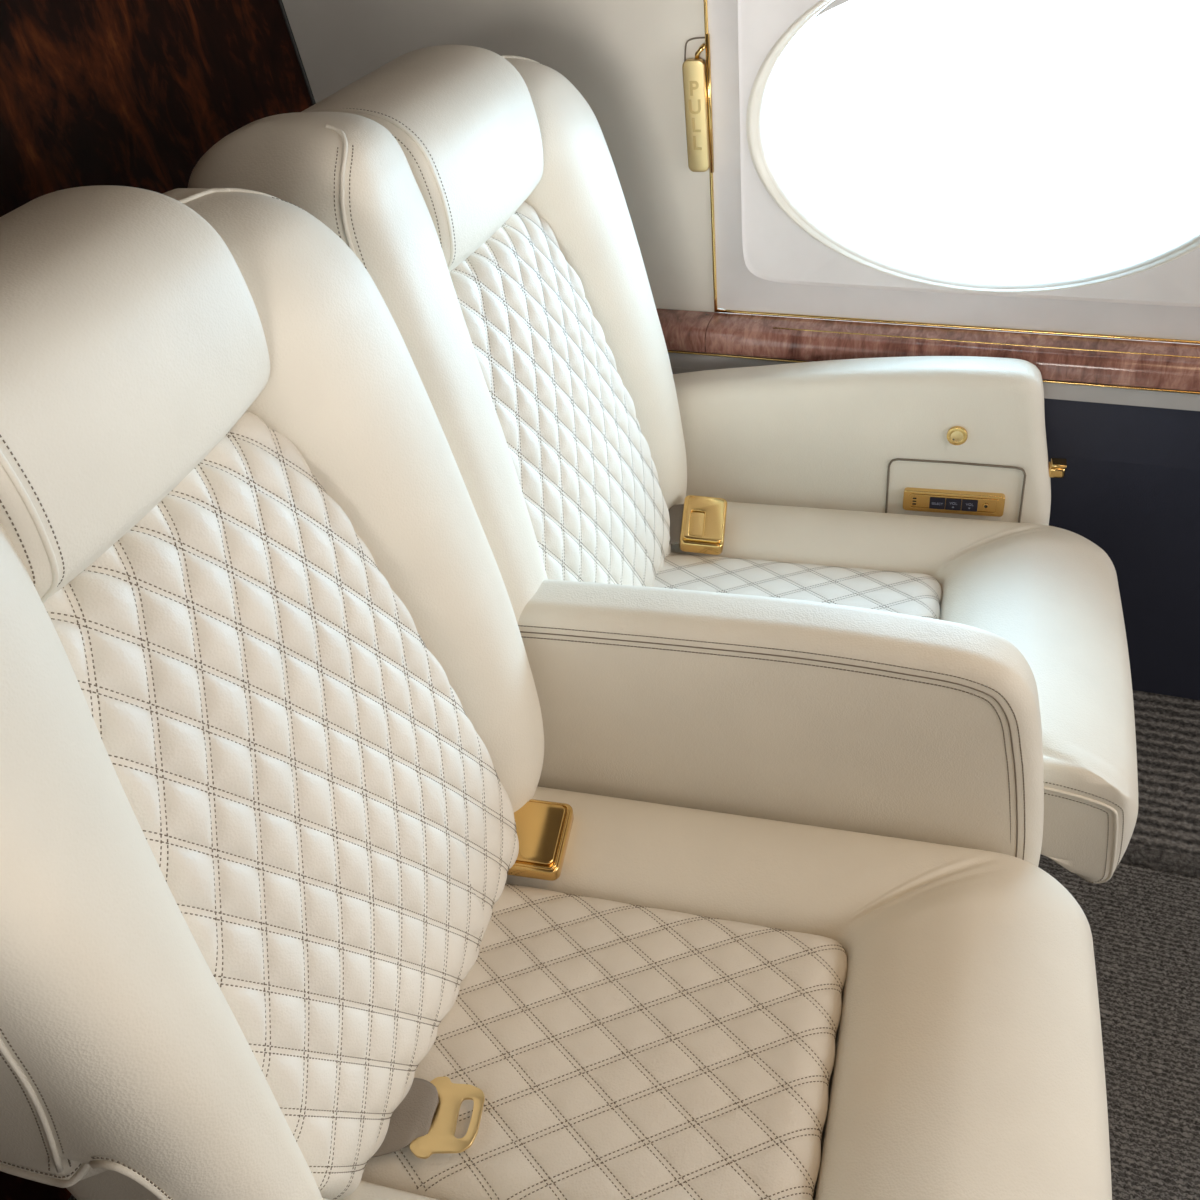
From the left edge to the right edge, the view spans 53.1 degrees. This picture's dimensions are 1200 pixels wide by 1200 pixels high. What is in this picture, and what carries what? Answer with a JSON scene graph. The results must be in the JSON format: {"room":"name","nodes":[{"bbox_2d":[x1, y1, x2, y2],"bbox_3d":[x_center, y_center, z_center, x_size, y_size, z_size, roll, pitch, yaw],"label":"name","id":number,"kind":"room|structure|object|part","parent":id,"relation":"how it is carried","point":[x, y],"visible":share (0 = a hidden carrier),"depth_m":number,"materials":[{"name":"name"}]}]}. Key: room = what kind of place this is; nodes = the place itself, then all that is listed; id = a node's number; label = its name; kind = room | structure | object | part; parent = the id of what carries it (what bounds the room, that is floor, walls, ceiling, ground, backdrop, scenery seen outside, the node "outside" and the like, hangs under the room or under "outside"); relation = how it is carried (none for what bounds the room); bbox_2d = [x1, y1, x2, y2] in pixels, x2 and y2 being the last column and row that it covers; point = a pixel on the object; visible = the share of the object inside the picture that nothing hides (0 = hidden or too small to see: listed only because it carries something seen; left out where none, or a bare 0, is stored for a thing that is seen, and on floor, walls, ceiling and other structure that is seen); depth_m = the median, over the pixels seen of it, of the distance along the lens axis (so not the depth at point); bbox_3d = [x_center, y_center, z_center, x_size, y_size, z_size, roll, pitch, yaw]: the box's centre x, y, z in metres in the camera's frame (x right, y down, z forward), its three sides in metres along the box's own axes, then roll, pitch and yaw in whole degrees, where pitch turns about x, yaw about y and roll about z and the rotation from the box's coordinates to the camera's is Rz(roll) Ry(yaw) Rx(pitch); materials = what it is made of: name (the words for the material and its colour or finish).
{"room":"aircraft cabin","nodes":[
{"label":"aircraft cabin","id":0,"kind":"room"},
{"bbox_2d":[0,0,312,1199],"bbox_3d":[-0.858,-0.113,0.966,0.319,1.950,2.260,9,39,20],"label":"wall","id":1,"kind":"structure","parent":0,"point":[130,93],"depth_m":1.47,"materials":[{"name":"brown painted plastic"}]},
{"bbox_2d":[282,0,724,312],"bbox_3d":[-0.390,-1.010,1.605,1.104,1.350,0.050,9,39,20],"label":"wall","id":2,"kind":"structure","parent":0,"point":[625,58],"depth_m":1.65,"materials":[{"name":"plastic"}]},
{"bbox_2d":[278,0,315,104],"bbox_3d":[-0.440,-0.784,1.771,0.256,1.801,0.008,9,39,20],"label":"trim","id":3,"kind":"structure","parent":2,"relation":"attached to","point":[280,2],"depth_m":1.76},
{"bbox_2d":[682,33,713,172],"bbox_3d":[0.129,-0.654,1.590,0.038,0.175,0.018,9,39,20],"label":"handle","id":4,"kind":"object","parent":2,"relation":"attached to","point":[697,98],"visible":1,"depth_m":1.58,"materials":[{"name":"gold metal"}]},
{"bbox_2d":[704,0,716,311],"bbox_3d":[0.113,-0.940,1.381,0.005,1.288,0.005,9,39,20],"label":"trim","id":5,"kind":"structure","parent":2,"relation":"attached to","point":[705,1],"depth_m":1.68,"materials":[{"name":"gold metal"}]},
{"bbox_2d":[656,308,1199,394],"bbox_3d":[0.855,-0.281,1.506,2.700,0.044,0.056,9,39,20],"label":"ledge","id":6,"kind":"object","parent":2,"relation":"attached to","point":[1167,366],"visible":0.61,"depth_m":1.64,"materials":[{"name":"brown wood"}]},
{"bbox_2d":[68,690,1199,1199],"bbox_3d":[0.762,0.902,1.014,4.200,0.080,2.420,9,39,20],"label":"floor","id":7,"kind":"structure","parent":0,"point":[1144,923],"depth_m":1.58,"materials":[{"name":"carpet"}]},
{"bbox_2d":[0,185,1111,1199],"bbox_3d":[-0.007,0.257,0.999,0.858,1.168,0.687,6,38,16],"label":"passenger seat","id":8,"kind":"object","parent":7,"relation":"on","point":[278,714],"visible":0.99,"depth_m":0.94,"materials":[{"name":"beige leather"}]},
{"bbox_2d":[43,411,518,1199],"bbox_3d":[-0.251,0.162,0.932,0.234,0.565,0.406,6,38,16],"label":"cushion","id":9,"kind":"object","parent":8,"relation":"on","point":[266,739],"depth_m":0.85,"materials":[{"name":"leather"}]},
{"bbox_2d":[371,1076,484,1158],"bbox_3d":[-0.192,0.428,0.981,0.197,0.025,0.072,-6,36,0],"label":"belt","id":10,"kind":"object","parent":8,"relation":"on","point":[425,1120],"visible":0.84,"depth_m":0.97,"materials":[{"name":"gold metal"}]},
{"bbox_3d":[-0.125,0.423,0.975,0.059,0.004,0.070,9,39,20],"label":"latch plate","id":11,"kind":"part","parent":10,"relation":"part of","materials":[{"name":"gold metal"}]},
{"bbox_2d":[507,799,573,880],"bbox_3d":[-0.087,0.239,1.217,0.110,0.041,0.083,3,37,12],"label":"belt buckle","id":12,"kind":"object","parent":8,"relation":"on","point":[543,828],"visible":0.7,"depth_m":1.20,"materials":[{"name":"gold metal"}]},
{"bbox_2d":[361,883,846,1199],"bbox_3d":[-0.031,0.385,1.058,0.462,0.034,0.321,6,38,16],"label":"seat cushion","id":13,"kind":"object","parent":8,"relation":"on","point":[620,1041],"depth_m":1.02,"materials":[{"name":"leather"}]},
{"bbox_3d":[0.120,0.144,1.266,0.674,0.349,0.079,6,38,16],"label":"armrest","id":14,"kind":"part","parent":8,"relation":"part of","materials":[{"name":"beige leather"}]},
{"bbox_2d":[188,45,1137,883],"bbox_3d":[0.182,-0.075,1.457,0.909,1.124,0.688,6,38,16],"label":"passenger seat","id":15,"kind":"object","parent":7,"relation":"on","point":[478,190],"visible":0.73,"depth_m":1.39,"materials":[{"name":"beige leather"}]},
{"bbox_2d":[449,202,670,586],"bbox_3d":[-0.082,-0.152,1.407,0.234,0.565,0.406,7,38,18],"label":"cushion","id":16,"kind":"object","parent":15,"relation":"on","point":[543,348],"depth_m":1.34,"materials":[{"name":"leather"}]},
{"bbox_2d":[668,495,726,554],"bbox_3d":[0.117,-0.104,1.638,0.109,0.051,0.089,1,37,10],"label":"belt buckle","id":17,"kind":"object","parent":15,"relation":"on","point":[697,524],"visible":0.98,"depth_m":1.62,"materials":[{"name":"gold metal"}]},
{"bbox_2d":[653,552,941,618],"bbox_3d":[0.181,0.037,1.496,0.462,0.034,0.321,6,38,16],"label":"seat cushion","id":18,"kind":"object","parent":15,"relation":"on","point":[890,584],"depth_m":1.56,"materials":[{"name":"leather"}]},
{"bbox_3d":[0.315,-0.196,1.716,0.636,0.329,0.079,6,38,16],"label":"armrest","id":19,"kind":"part","parent":15,"relation":"part of","materials":[{"name":"beige leather"}]},
{"bbox_3d":[0.485,-0.134,1.646,0.133,0.032,0.012,6,38,16],"label":"control panel","id":20,"kind":"part","parent":15,"relation":"part of","materials":[{"name":"gold metal"}]},
{"bbox_2d":[983,503,988,508],"bbox_3d":[0.524,-0.127,1.631,0.009,0.009,0.002,6,38,16],"label":"socket","id":21,"kind":"object","parent":15,"relation":"attached to","point":[985,506],"depth_m":1.63,"materials":[{"name":"gold metal"}]},
{"bbox_3d":[0.616,-0.178,1.618,0.023,0.020,0.022,6,38,16],"label":"release lever","id":22,"kind":"part","parent":15,"relation":"part of","materials":[{"name":"gold metal"}]},
{"bbox_2d":[1044,398,1199,699],"bbox_3d":[1.369,0.021,1.573,3.700,0.562,0.148,9,39,20],"label":"wall","id":23,"kind":"structure","parent":0,"point":[1130,485],"depth_m":1.69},
{"bbox_2d":[671,367,703,373],"bbox_3d":[0.092,-0.329,1.842,1.040,0.092,0.053,9,39,20],"label":"trim","id":24,"kind":"structure","parent":23,"relation":"attached to","point":[675,370],"depth_m":1.78,"materials":[{"name":"grey"}]},
{"bbox_2d":[668,350,1199,410],"bbox_3d":[0.859,-0.256,1.529,2.700,0.025,0.052,9,39,20],"label":"trim","id":25,"kind":"structure","parent":23,"relation":"attached to","point":[1145,398],"depth_m":1.58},
{"bbox_3d":[1.915,-0.653,0.774,2.343,1.350,0.050,9,39,20],"label":"wall","id":26,"kind":"structure","parent":0,"visible":0},
{"bbox_2d":[707,0,1199,340],"bbox_3d":[0.493,-0.675,1.429,0.749,0.736,0.031,9,39,20],"label":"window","id":27,"kind":"structure","parent":26,"relation":"in","point":[765,262],"depth_m":1.62,"materials":[{"name":"white plastic"}]},
{"bbox_2d":[746,0,1199,292],"bbox_3d":[0.507,-0.597,1.502,0.655,0.423,0.055,9,39,20],"label":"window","id":28,"kind":"structure","parent":27,"relation":"attached to","point":[768,164],"depth_m":1.61,"materials":[{"name":"white plastic"}]},
{"bbox_2d":[811,0,848,20],"bbox_3d":[0.489,-0.752,1.394,0.542,0.171,0.004,9,39,20],"label":"shade window","id":29,"kind":"structure","parent":28,"relation":"attached to","point":[835,3],"depth_m":1.50,"materials":[{"name":"white plastic"}]},
{"bbox_2d":[716,309,1199,343],"bbox_3d":[0.959,-0.302,1.477,1.694,0.004,0.004,9,39,20],"label":"trim","id":30,"kind":"structure","parent":26,"relation":"attached to","point":[717,310],"depth_m":1.64,"materials":[{"name":"gold metal"}]}
]}

